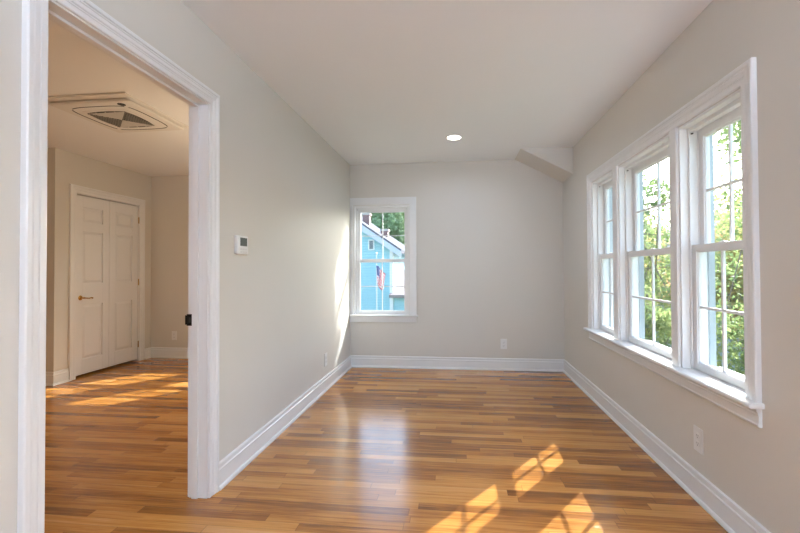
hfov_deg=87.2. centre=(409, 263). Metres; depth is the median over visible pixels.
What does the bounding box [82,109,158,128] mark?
grille
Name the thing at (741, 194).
leafy tree
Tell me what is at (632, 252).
window
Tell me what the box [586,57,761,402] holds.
trim
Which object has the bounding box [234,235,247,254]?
thermostat
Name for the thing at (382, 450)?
floor
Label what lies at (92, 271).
door
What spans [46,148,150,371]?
wall
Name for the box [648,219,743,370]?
tree
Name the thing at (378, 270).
flag
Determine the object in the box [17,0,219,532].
trim
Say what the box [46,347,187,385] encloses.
baseboard
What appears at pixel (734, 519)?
baseboard
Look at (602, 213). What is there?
window
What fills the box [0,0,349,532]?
wall
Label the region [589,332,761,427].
trim
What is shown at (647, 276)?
leafy tree
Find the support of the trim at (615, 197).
attached to the wall at (757, 468)
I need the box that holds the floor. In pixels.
[44,358,727,532]
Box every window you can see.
[354,205,408,314]
[592,170,613,334]
[618,134,671,358]
[678,89,744,388]
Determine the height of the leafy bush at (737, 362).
4.190 m
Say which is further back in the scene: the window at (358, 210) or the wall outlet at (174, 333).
the wall outlet at (174, 333)
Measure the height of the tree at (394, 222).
12.775 m
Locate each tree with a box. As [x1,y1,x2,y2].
[362,212,404,244]
[643,172,671,344]
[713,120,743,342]
[714,194,743,341]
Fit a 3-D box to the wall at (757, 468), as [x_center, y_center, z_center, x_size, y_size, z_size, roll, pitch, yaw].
[1.427,-0.049,1.065,0.170,2.460,7.837,0,-1,6]
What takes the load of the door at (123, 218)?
in the wall at (64, 168)
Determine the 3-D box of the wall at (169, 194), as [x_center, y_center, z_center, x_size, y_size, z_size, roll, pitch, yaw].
[-2.182,0.032,5.606,2.842,2.460,0.170,0,-1,6]
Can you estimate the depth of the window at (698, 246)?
2.25 m
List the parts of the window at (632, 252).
sash, sash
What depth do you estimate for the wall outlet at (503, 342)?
4.86 m
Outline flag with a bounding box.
[375,252,384,309]
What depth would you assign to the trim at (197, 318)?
2.16 m
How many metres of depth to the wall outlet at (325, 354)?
4.08 m
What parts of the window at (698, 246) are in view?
sash, sash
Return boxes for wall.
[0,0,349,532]
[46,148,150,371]
[151,175,188,347]
[350,160,564,358]
[563,0,799,532]
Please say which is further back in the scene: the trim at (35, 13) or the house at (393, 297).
the house at (393, 297)
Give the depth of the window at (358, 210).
5.10 m
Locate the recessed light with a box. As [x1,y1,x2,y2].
[445,134,462,139]
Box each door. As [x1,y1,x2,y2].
[76,195,108,375]
[108,201,138,366]
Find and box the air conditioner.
[48,92,188,132]
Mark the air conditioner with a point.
(121, 112)
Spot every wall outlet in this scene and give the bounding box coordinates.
[172,331,176,339]
[324,353,326,366]
[500,339,506,348]
[693,425,703,454]
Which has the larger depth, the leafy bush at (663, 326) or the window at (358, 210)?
the leafy bush at (663, 326)
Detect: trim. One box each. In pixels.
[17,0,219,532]
[49,0,208,498]
[68,184,144,380]
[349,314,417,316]
[350,197,416,314]
[350,317,416,321]
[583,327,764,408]
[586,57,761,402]
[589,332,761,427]
[612,166,619,340]
[669,128,680,366]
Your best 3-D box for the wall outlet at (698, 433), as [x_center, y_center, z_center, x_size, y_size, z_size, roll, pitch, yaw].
[1.463,0.894,2.127,0.008,0.124,0.080,0,-1,6]
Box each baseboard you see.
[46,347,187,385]
[219,355,770,532]
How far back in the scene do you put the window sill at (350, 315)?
4.99 m
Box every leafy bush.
[644,284,671,347]
[716,304,744,374]
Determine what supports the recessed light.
in the ceiling
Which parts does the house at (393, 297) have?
window trim, pane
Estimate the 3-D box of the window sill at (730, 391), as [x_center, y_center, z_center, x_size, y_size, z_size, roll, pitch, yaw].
[1.557,0.586,2.762,0.160,0.022,2.208,0,-1,6]
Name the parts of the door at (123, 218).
panel, panel, panel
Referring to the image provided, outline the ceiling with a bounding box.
[48,0,712,182]
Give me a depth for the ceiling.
2.69 m
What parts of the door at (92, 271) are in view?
handle, panel, panel, panel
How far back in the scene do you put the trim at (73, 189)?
4.54 m
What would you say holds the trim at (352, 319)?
attached to the wall at (490, 256)
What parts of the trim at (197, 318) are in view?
strike plate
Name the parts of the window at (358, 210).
sash, sash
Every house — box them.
[361,213,404,309]
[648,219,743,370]
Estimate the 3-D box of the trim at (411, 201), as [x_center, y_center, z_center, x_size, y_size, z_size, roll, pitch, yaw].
[-0.314,-0.085,5.027,0.803,1.402,0.018,0,-1,6]
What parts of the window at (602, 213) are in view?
sash, sash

